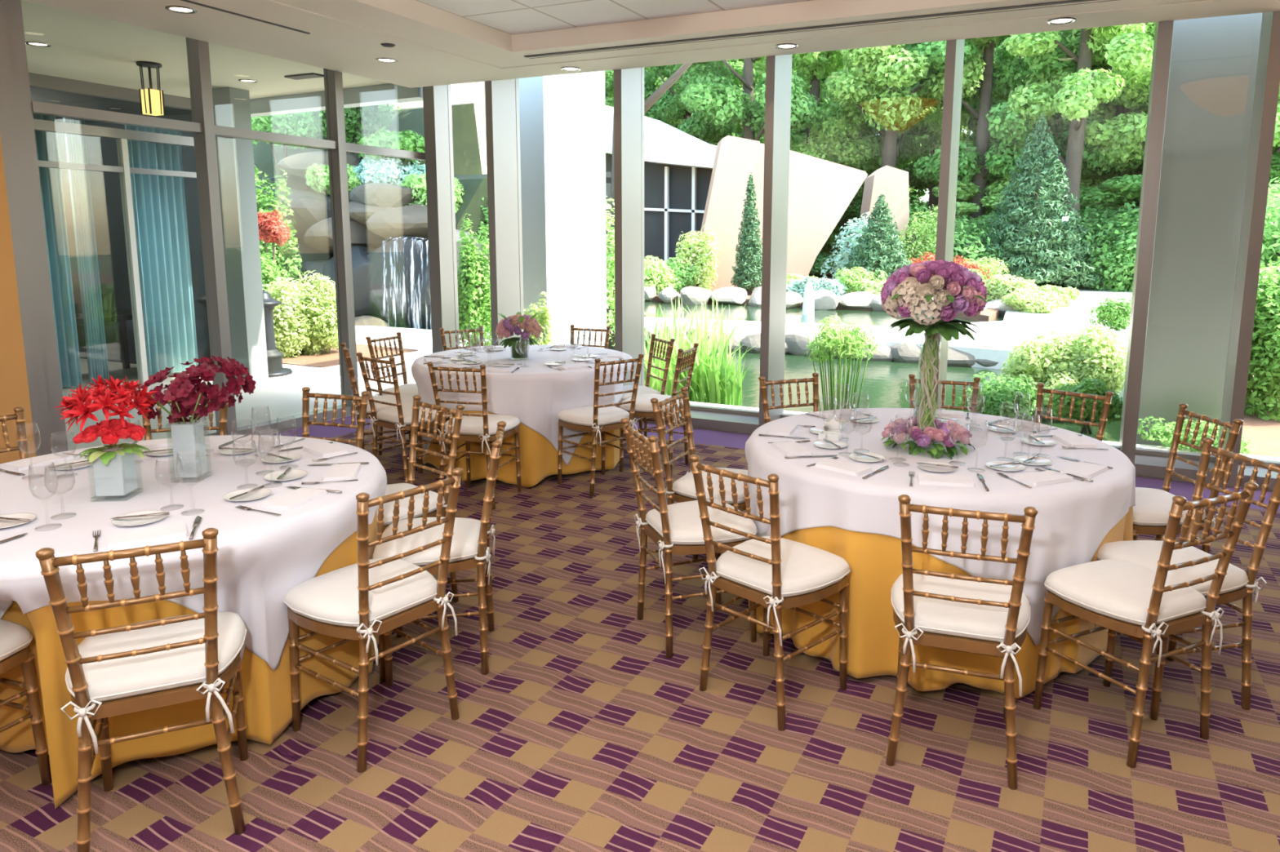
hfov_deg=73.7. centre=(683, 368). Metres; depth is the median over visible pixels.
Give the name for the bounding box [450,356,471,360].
bread plate
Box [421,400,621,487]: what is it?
tablecloth
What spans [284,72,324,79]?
soffit vent
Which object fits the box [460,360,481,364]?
bread plate
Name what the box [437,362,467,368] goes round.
napkin
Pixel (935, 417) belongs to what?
butter knife
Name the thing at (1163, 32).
trim
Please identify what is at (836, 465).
napkin
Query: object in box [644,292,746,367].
clump
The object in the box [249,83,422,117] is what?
fascia
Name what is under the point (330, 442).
knife
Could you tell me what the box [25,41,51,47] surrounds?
recessed light
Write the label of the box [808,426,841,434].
bread plate
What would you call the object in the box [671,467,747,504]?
seat cushion
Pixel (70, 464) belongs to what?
water goblet
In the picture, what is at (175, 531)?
napkin
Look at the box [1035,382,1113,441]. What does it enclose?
chair
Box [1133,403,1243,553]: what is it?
chair
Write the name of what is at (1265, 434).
ground
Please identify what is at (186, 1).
ceiling vent
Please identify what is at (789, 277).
shrub
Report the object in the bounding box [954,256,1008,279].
shrub
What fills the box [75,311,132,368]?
side table
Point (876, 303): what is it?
boulder
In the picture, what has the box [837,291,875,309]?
boulder
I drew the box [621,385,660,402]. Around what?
seat cushion
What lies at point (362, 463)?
knife
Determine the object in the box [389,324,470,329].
pond water
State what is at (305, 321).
shrub
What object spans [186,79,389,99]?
beam
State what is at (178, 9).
recessed light
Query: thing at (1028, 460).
butter knife
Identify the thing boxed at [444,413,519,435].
seat cushion
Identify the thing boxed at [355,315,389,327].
boulder
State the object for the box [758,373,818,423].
chair
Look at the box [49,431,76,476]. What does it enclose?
water goblet
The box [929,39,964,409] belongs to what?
trim
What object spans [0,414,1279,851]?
floor
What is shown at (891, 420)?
water goblet
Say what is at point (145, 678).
seat cushion
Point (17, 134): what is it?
column
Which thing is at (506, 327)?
flower arrangement
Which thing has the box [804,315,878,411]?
clump
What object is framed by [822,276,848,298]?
shrub
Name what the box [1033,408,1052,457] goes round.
wine glass
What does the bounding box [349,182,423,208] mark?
boulder
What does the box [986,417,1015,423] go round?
knife
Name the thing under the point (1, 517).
butter knife
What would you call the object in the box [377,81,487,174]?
stone tower
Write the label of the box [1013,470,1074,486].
napkin
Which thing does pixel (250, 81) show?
recessed light
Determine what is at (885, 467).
knife
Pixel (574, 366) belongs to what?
napkin
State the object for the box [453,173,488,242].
ground
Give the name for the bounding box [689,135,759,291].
stone pylon
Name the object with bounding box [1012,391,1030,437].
wine glass
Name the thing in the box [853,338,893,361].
boulder
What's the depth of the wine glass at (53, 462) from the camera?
2.60 m
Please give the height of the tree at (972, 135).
21.467 m
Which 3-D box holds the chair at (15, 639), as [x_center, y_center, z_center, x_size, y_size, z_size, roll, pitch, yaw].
[-2.167,0.834,2.376,0.443,0.907,0.494,3,9,17]
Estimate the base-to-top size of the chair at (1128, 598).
0.907 m
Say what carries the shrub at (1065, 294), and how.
on the ground at (1016, 326)
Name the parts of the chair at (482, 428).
post, rail, leg, seat frame, post, leg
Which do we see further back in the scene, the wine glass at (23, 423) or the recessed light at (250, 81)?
the recessed light at (250, 81)
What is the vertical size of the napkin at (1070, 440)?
0.014 m
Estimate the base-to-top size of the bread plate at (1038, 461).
0.012 m
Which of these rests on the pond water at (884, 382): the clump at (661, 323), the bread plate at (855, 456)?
the clump at (661, 323)
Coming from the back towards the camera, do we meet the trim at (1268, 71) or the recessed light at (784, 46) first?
the recessed light at (784, 46)
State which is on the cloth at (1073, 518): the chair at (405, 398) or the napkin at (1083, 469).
the napkin at (1083, 469)
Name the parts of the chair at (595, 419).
leg, seat frame, post, leg, rail, post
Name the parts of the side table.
leg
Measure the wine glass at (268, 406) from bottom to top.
0.200 m
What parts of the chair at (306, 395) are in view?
post, rail, post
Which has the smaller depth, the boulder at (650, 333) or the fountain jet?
the boulder at (650, 333)
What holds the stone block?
on the ground at (986, 315)
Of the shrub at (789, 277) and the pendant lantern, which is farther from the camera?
the shrub at (789, 277)
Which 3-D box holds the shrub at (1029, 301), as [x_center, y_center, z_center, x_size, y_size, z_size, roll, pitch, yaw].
[8.666,-1.663,21.273,1.480,0.698,1.187,7,11,38]
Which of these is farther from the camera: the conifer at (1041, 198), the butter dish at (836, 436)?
the conifer at (1041, 198)
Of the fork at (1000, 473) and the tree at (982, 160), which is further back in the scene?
the tree at (982, 160)
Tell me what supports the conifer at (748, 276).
on the ground at (986, 315)
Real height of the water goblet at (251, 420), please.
0.164 m
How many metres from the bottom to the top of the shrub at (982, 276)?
1.116 m
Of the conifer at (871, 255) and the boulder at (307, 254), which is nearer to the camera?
the boulder at (307, 254)
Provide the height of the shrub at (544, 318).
1.220 m
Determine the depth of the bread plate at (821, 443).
3.71 m
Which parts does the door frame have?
header frame, door frame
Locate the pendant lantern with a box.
[135,61,165,116]
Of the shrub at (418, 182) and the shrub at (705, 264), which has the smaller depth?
the shrub at (418, 182)
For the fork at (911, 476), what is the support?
on the cloth at (1073, 518)
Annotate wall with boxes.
[0,134,35,463]
[744,142,867,288]
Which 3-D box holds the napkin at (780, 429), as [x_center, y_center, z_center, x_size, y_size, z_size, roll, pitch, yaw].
[0.463,0.283,3.990,0.112,0.014,0.200,3,9,18]
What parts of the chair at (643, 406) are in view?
leg, leg, seat frame, post, rail, post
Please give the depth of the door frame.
9.32 m
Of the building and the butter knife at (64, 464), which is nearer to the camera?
the butter knife at (64, 464)
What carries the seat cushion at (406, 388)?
on the chair at (406, 388)
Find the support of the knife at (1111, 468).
on the cloth at (1073, 518)
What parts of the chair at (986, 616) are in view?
leg, post, seat frame, rail, leg, post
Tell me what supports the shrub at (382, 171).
on the boulder at (374, 194)
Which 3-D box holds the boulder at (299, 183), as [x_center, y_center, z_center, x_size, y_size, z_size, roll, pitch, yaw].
[-9.466,-3.929,19.993,1.609,1.228,2.146,-1,9,-10]
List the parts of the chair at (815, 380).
post, rail, post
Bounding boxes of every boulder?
[255,175,310,210]
[265,188,350,248]
[276,151,361,177]
[277,244,333,282]
[297,260,355,317]
[303,217,391,253]
[322,245,377,316]
[348,201,394,225]
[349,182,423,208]
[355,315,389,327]
[365,204,456,243]
[407,229,489,328]
[644,284,656,301]
[644,328,653,345]
[657,286,680,303]
[680,286,711,304]
[684,328,711,349]
[709,287,747,305]
[715,330,745,351]
[740,333,788,354]
[748,286,761,306]
[785,333,817,356]
[786,291,803,308]
[813,289,838,310]
[815,337,853,359]
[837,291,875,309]
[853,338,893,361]
[870,293,885,311]
[888,340,922,363]
[920,343,975,367]
[975,345,999,367]
[986,299,1022,315]
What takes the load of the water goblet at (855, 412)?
on the cloth at (1073, 518)
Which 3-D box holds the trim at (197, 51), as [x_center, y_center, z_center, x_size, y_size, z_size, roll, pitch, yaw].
[-3.668,-1.087,6.626,0.133,3.400,0.085,4,10,25]
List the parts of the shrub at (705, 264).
stem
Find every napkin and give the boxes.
[3,453,74,471]
[106,523,187,549]
[136,438,172,448]
[233,435,289,446]
[260,487,327,511]
[302,442,349,457]
[322,462,361,481]
[423,357,443,363]
[431,351,454,356]
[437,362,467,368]
[469,345,497,350]
[485,367,515,372]
[555,344,582,348]
[556,364,589,369]
[600,357,619,362]
[607,352,622,358]
[766,422,797,436]
[771,441,812,456]
[813,408,857,418]
[814,458,872,476]
[915,473,975,487]
[934,408,964,417]
[1000,418,1048,431]
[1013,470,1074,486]
[1052,434,1097,448]
[1059,461,1108,479]
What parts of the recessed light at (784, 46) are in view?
bulb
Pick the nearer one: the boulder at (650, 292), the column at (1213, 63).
the column at (1213, 63)
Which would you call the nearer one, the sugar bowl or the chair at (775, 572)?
the chair at (775, 572)
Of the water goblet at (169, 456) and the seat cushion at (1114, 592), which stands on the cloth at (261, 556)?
the water goblet at (169, 456)
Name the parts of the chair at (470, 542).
leg, leg, seat frame, post, post, rail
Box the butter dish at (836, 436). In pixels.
[818,431,841,440]
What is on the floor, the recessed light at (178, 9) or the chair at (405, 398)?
the chair at (405, 398)
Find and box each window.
[31,101,226,435]
[214,124,351,435]
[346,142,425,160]
[633,404,759,433]
[779,413,795,418]
[1110,444,1119,449]
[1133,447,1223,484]
[1237,459,1279,490]
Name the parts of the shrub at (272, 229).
stem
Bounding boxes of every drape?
[32,113,82,388]
[62,117,109,383]
[124,124,198,376]
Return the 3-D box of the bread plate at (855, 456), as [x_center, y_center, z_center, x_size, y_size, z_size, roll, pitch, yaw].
[0.748,0.365,3.478,0.149,0.012,0.149,-8,12,-44]
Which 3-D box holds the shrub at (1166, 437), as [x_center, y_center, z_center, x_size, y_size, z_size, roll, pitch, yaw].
[4.164,0.570,6.929,0.812,0.294,0.694,1,9,4]
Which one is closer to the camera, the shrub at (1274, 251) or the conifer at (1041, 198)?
the shrub at (1274, 251)
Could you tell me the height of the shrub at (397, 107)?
3.817 m
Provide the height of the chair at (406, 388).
0.907 m
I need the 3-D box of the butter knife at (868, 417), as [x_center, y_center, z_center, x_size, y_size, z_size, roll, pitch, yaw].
[0.894,0.245,4.202,0.160,0.008,0.019,-5,10,-31]
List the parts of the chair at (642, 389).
post, rail, post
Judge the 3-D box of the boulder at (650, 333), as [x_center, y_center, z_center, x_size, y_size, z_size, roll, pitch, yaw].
[-0.874,-0.608,16.931,0.825,0.456,0.483,6,10,31]
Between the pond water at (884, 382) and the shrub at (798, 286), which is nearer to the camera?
the pond water at (884, 382)
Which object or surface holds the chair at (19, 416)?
on the floor
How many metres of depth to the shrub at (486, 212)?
18.46 m
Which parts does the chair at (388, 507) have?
seat frame, post, rail, post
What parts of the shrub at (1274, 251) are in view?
stem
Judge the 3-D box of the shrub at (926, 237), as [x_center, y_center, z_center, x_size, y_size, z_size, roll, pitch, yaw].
[8.385,-4.184,30.552,1.922,3.308,1.599,-1,9,-11]
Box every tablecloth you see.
[0,511,378,808]
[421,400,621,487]
[748,506,1133,698]
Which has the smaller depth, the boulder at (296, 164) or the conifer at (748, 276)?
the boulder at (296, 164)
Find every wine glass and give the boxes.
[16,422,44,479]
[28,462,60,531]
[176,450,204,515]
[251,406,271,457]
[257,429,281,488]
[275,416,298,469]
[839,406,856,456]
[892,413,911,466]
[968,419,987,472]
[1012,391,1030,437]
[1019,413,1039,465]
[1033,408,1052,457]
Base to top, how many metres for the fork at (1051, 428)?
0.007 m
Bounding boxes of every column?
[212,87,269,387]
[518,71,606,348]
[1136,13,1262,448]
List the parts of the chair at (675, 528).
post, rail, post, seat frame, leg, leg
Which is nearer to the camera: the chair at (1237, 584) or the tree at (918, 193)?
the chair at (1237, 584)
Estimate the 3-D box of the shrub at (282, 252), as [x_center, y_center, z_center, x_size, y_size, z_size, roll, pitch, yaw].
[-8.373,-2.656,17.126,1.595,3.696,1.292,0,9,-3]
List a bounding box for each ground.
[61,325,489,450]
[252,102,482,201]
[275,343,417,368]
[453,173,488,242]
[636,401,1279,491]
[644,284,1132,375]
[652,272,1024,321]
[1240,375,1279,457]
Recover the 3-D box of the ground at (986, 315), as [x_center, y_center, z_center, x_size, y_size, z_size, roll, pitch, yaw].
[-10.721,-5.567,49.531,58.200,0.610,39.000,4,10,25]
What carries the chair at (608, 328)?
on the floor
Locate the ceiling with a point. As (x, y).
(331, 45)
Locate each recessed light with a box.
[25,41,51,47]
[164,5,197,13]
[238,79,257,83]
[375,57,398,62]
[560,66,581,71]
[774,43,798,49]
[1046,17,1075,25]
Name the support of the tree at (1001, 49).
on the ground
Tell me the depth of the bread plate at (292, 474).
3.17 m
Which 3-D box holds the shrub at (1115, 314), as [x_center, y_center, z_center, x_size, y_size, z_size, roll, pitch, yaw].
[8.613,-1.046,17.006,0.984,0.761,0.612,3,9,19]
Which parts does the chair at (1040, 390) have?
post, rail, post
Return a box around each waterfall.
[366,235,428,324]
[382,237,427,329]
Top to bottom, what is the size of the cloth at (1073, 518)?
0.557 m
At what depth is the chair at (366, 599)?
2.74 m
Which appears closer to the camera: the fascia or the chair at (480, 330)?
the chair at (480, 330)
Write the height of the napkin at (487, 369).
0.014 m
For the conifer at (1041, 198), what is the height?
6.425 m
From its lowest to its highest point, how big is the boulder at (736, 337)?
0.497 m
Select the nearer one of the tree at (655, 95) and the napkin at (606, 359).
the napkin at (606, 359)
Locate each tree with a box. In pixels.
[604,66,700,154]
[604,70,648,116]
[609,62,693,252]
[644,59,755,146]
[678,57,826,144]
[703,56,821,143]
[720,57,835,135]
[760,49,881,276]
[790,59,914,258]
[795,73,928,234]
[823,35,1000,168]
[857,38,1016,231]
[905,29,1097,243]
[906,35,1010,215]
[960,35,1115,217]
[989,43,1136,203]
[1003,22,1155,288]
[1021,31,1147,284]
[1035,165,1136,202]
[1060,23,1272,258]
[1266,84,1279,217]
[1268,146,1279,192]
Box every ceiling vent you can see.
[179,0,310,34]
[524,0,1118,58]
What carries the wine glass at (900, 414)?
on the cloth at (1073, 518)
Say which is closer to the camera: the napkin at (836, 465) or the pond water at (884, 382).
the napkin at (836, 465)
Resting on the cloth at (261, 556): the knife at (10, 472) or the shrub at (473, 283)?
the knife at (10, 472)
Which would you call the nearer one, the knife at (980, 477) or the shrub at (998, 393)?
the knife at (980, 477)
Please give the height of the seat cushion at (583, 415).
0.066 m
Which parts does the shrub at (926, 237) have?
stem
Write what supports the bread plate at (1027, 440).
on the cloth at (1073, 518)
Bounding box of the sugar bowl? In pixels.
[823,417,847,430]
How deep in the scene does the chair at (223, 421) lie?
4.06 m
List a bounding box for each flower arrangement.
[53,374,159,496]
[133,355,256,477]
[495,311,542,359]
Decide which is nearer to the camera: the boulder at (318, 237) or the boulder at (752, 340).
the boulder at (752, 340)
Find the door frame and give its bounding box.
[28,72,196,387]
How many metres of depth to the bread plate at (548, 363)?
6.03 m
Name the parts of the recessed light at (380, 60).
bulb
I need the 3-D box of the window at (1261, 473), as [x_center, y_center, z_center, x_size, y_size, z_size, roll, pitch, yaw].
[4.474,-0.856,5.467,1.338,3.400,0.396,4,10,25]
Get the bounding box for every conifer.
[730,172,762,295]
[843,193,912,280]
[971,111,1105,288]
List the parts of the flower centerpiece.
curly stem, curly stem, curly stem, curly stem, curly stem, curly stem, curly stem, curly stem, curly stem, curly stem, curly stem, curly stem, curly stem, curly stem, curly stem, curly stem, curly stem, curly stem, curly stem, curly stem, curly stem, curly stem, curly stem, curly stem, curly stem, curly stem, curly stem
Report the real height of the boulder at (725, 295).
0.563 m
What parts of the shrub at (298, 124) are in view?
stem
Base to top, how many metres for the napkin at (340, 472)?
0.014 m
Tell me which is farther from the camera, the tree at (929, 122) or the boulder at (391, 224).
the tree at (929, 122)
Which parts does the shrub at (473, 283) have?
stem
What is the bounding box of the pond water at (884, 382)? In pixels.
[645,345,1124,442]
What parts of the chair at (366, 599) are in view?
leg, post, seat frame, leg, rail, post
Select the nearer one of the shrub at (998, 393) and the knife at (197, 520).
the knife at (197, 520)
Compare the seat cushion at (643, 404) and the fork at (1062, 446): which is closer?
the fork at (1062, 446)
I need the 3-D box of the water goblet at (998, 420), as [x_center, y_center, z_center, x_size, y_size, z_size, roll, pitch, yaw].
[1.318,0.290,3.483,0.080,0.164,0.080,-3,9,-23]
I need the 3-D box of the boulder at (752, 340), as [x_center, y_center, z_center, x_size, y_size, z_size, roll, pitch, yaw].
[1.485,-0.414,15.738,1.023,0.475,0.449,5,10,26]
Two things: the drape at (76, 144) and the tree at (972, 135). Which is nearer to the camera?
the drape at (76, 144)
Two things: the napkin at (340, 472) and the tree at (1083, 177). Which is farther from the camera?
the tree at (1083, 177)
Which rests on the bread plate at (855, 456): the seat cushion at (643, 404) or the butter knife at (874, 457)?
the butter knife at (874, 457)
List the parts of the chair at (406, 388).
post, rail, post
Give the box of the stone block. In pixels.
[856,165,909,248]
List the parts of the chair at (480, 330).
post, rail, post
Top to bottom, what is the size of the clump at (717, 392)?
0.960 m
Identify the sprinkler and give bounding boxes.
[380,43,395,47]
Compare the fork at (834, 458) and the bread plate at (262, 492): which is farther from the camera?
the fork at (834, 458)
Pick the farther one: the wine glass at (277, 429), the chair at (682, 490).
the chair at (682, 490)
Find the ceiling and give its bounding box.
[22,0,1279,88]
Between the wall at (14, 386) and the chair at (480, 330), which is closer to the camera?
the wall at (14, 386)
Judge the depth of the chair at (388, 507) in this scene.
3.87 m
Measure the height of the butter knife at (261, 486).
0.008 m
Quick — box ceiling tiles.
[415,0,813,35]
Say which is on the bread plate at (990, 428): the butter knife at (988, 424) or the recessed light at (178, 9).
the butter knife at (988, 424)
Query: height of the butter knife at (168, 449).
0.008 m
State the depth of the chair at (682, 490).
4.06 m
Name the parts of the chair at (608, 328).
post, rail, post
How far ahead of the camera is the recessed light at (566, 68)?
7.33 m
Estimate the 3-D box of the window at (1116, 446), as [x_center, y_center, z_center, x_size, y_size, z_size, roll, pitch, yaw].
[2.645,-0.998,6.316,1.288,3.400,0.396,4,10,25]
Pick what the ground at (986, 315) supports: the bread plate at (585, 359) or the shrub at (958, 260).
the shrub at (958, 260)
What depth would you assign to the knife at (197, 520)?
2.62 m
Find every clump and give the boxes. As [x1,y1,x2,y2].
[599,305,709,391]
[605,302,760,398]
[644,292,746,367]
[657,330,758,406]
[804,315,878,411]
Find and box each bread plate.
[0,512,35,528]
[48,459,93,470]
[111,510,167,526]
[144,446,173,456]
[217,444,258,454]
[222,488,271,501]
[260,453,302,463]
[263,469,307,481]
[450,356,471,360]
[456,352,475,355]
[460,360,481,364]
[488,347,506,351]
[492,363,513,367]
[546,361,565,365]
[550,347,568,351]
[572,357,592,361]
[578,354,598,358]
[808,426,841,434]
[813,440,848,448]
[848,416,879,423]
[848,452,885,462]
[917,461,956,472]
[934,416,958,423]
[985,460,1025,471]
[986,425,1020,433]
[1013,455,1052,466]
[1019,437,1056,445]
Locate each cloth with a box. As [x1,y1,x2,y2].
[0,435,386,671]
[411,344,635,465]
[745,408,1135,645]
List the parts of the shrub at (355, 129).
stem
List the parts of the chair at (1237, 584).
leg, seat frame, post, rail, post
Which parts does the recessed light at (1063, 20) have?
bulb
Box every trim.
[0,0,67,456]
[186,37,237,435]
[265,0,1226,69]
[323,68,358,411]
[422,84,459,353]
[484,78,524,346]
[613,67,644,386]
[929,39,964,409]
[1119,20,1173,465]
[1217,11,1279,487]
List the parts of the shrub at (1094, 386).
stem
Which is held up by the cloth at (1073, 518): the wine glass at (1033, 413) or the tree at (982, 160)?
the wine glass at (1033, 413)
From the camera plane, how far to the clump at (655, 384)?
9.53 m
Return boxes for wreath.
[880,415,975,459]
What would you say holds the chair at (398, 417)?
on the floor
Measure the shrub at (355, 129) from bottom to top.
2.823 m
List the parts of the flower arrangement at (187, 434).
stem, stem, stem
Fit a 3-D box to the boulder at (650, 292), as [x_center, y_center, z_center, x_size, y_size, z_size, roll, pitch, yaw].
[-1.175,-2.306,26.327,0.726,0.595,1.110,1,9,4]
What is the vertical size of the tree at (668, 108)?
15.204 m
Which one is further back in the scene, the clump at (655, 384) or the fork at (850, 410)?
the clump at (655, 384)
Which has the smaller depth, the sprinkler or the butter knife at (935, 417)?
the butter knife at (935, 417)
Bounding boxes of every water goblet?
[44,463,76,519]
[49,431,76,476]
[155,456,183,511]
[231,419,253,463]
[232,440,257,489]
[251,428,275,473]
[852,392,869,427]
[853,412,871,452]
[888,419,908,462]
[948,422,969,463]
[995,419,1017,459]
[1000,402,1018,440]
[1013,414,1033,454]
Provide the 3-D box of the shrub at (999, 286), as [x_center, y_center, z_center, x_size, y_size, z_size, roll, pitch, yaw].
[8.482,-1.997,22.503,1.559,1.015,1.238,8,11,41]
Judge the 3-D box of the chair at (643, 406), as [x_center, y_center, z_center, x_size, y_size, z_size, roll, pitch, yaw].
[-0.183,0.275,6.127,0.494,0.907,0.443,3,9,19]
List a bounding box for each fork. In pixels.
[92,529,100,551]
[235,505,281,515]
[271,438,305,448]
[301,479,358,484]
[312,452,357,461]
[768,440,810,443]
[806,457,838,466]
[849,409,873,416]
[908,471,914,486]
[995,472,1031,488]
[1031,428,1057,432]
[1035,468,1084,480]
[1062,446,1108,449]
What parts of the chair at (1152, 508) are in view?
leg, seat frame, post, rail, post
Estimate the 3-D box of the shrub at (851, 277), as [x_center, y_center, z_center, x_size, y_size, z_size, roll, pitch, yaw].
[5.346,-2.506,25.452,1.618,1.065,1.464,1,9,6]
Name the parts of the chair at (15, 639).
seat frame, leg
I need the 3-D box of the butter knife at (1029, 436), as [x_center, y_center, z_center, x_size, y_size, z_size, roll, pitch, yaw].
[1.561,0.315,3.771,0.019,0.008,0.160,0,9,-1]
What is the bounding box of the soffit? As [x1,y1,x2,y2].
[20,0,369,97]
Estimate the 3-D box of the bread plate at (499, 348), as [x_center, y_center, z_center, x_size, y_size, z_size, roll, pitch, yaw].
[-1.477,-0.149,6.745,0.149,0.012,0.149,-7,11,-41]
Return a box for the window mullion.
[758,54,791,426]
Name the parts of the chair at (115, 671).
post, leg, rail, seat frame, post, leg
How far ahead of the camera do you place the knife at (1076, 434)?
3.91 m
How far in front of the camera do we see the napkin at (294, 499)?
2.87 m
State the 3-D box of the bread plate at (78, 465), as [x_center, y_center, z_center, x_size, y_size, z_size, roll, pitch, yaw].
[-2.353,0.373,3.287,0.149,0.012,0.149,4,10,25]
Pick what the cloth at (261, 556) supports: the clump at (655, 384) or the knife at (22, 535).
the knife at (22, 535)
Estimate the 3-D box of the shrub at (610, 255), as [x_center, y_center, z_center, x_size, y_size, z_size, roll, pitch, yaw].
[-1.268,-1.842,14.938,1.006,3.036,1.120,-7,11,-38]
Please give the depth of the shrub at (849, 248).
27.93 m
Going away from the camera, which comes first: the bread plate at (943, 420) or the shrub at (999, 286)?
the bread plate at (943, 420)
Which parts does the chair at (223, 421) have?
post, post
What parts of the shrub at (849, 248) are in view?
stem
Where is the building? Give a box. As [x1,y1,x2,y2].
[604,105,744,283]
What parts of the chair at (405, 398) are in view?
post, post, seat frame, leg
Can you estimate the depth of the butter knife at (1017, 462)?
3.36 m
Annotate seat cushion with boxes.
[0,618,32,661]
[65,611,246,703]
[283,557,437,626]
[366,394,413,413]
[373,517,480,565]
[376,403,450,425]
[376,483,444,526]
[382,383,417,395]
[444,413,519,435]
[556,404,629,426]
[619,393,683,412]
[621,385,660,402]
[644,499,757,545]
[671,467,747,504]
[715,536,850,597]
[890,573,1030,642]
[1044,559,1206,626]
[1097,540,1248,595]
[1133,487,1206,526]
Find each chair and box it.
[0,406,28,459]
[0,618,52,786]
[35,528,248,851]
[142,398,228,439]
[283,467,462,773]
[302,386,369,448]
[340,342,418,473]
[355,352,455,483]
[365,332,422,455]
[373,421,506,682]
[376,395,464,602]
[426,361,521,509]
[439,325,484,351]
[556,353,644,497]
[569,324,610,348]
[617,333,675,462]
[619,342,698,476]
[621,417,757,657]
[650,386,747,596]
[688,454,850,731]
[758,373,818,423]
[885,494,1038,790]
[908,373,980,413]
[1033,481,1258,768]
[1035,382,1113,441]
[1087,437,1279,720]
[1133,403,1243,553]
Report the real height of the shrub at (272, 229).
2.205 m
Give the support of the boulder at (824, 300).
on the rocks
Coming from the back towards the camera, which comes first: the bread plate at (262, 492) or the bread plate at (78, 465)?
the bread plate at (78, 465)
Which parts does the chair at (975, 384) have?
post, rail, post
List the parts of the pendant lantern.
rod, rod, stem, lamp shade, shade frame, rod, rod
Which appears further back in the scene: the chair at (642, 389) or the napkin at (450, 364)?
the chair at (642, 389)
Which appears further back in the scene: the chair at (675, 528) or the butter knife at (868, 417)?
the butter knife at (868, 417)
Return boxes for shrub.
[250,111,326,175]
[253,154,304,289]
[257,208,290,267]
[260,253,289,293]
[262,270,338,358]
[305,163,364,195]
[311,103,395,155]
[323,102,400,138]
[346,155,426,186]
[356,128,425,163]
[399,172,464,213]
[457,213,491,346]
[477,196,488,250]
[524,291,554,344]
[605,195,645,350]
[644,255,678,294]
[658,257,699,292]
[674,224,719,291]
[786,273,818,283]
[786,276,833,298]
[820,211,882,279]
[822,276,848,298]
[835,266,888,295]
[859,280,886,295]
[893,205,937,264]
[902,218,1016,282]
[905,195,980,244]
[907,252,991,283]
[952,208,1073,286]
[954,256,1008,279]
[955,371,1036,421]
[963,268,986,288]
[982,274,1037,302]
[995,322,1127,417]
[1000,288,1065,313]
[1012,226,1105,288]
[1037,284,1080,306]
[1048,375,1123,435]
[1051,204,1137,290]
[1086,201,1139,292]
[1088,297,1131,330]
[1137,416,1255,454]
[1244,256,1279,422]
[1260,176,1279,268]
[1261,186,1279,266]
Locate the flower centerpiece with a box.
[869,259,999,451]
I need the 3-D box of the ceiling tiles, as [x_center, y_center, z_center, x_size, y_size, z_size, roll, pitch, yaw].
[0.309,-1.662,-0.088,8.800,0.184,10.950,4,10,25]
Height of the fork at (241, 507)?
0.007 m
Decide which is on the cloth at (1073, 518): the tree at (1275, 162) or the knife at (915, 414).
the knife at (915, 414)
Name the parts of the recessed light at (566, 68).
bulb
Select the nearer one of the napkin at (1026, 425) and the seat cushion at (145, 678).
the seat cushion at (145, 678)
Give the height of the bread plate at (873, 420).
0.012 m
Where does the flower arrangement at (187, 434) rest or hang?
on the cloth at (261, 556)
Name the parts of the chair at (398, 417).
post, rail, post, seat frame, leg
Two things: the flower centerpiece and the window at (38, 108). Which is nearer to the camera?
the flower centerpiece
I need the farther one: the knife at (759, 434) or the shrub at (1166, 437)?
the shrub at (1166, 437)
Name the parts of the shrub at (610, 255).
stem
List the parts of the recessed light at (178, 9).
bulb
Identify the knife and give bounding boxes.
[0,468,25,475]
[0,516,31,521]
[0,533,26,542]
[48,460,88,468]
[110,512,169,519]
[142,448,173,453]
[188,515,201,540]
[218,434,248,447]
[218,447,256,449]
[229,485,264,499]
[266,453,292,459]
[276,466,291,479]
[277,441,333,451]
[285,486,342,493]
[309,462,368,465]
[423,355,445,357]
[759,434,807,438]
[784,454,837,458]
[805,413,827,418]
[823,439,840,448]
[851,417,875,421]
[852,451,884,460]
[862,465,888,479]
[913,408,918,417]
[915,462,958,468]
[934,417,957,420]
[977,473,989,491]
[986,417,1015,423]
[988,423,1016,431]
[989,461,1020,466]
[1022,454,1039,462]
[1027,435,1045,444]
[1035,434,1082,436]
[1042,466,1093,482]
[1057,456,1113,469]
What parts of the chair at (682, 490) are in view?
post, rail, post, seat frame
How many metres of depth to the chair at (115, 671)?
2.25 m
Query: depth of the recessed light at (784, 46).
6.41 m
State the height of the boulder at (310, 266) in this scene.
1.707 m
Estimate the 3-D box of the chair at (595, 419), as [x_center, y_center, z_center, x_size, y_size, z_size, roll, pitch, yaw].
[-0.560,0.341,5.674,0.443,0.907,0.494,-7,12,-41]
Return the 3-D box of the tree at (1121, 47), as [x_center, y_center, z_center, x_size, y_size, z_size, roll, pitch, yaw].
[15.479,-10.088,31.771,6.290,14.880,7.355,-7,12,-41]
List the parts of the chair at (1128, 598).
leg, leg, seat frame, post, rail, post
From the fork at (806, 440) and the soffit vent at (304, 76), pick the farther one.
the soffit vent at (304, 76)
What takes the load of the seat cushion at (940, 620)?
on the chair at (986, 616)
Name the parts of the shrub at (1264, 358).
stem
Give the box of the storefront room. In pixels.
[30,87,210,364]
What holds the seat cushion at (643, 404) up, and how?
on the chair at (643, 406)
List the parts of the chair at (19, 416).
rail, post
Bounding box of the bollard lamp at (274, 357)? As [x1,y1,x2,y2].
[262,291,292,377]
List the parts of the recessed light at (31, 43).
bulb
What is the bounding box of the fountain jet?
[802,281,813,315]
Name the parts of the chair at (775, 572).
post, rail, leg, post, seat frame, leg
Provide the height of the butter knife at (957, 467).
0.008 m
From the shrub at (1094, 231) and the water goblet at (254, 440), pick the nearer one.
the water goblet at (254, 440)

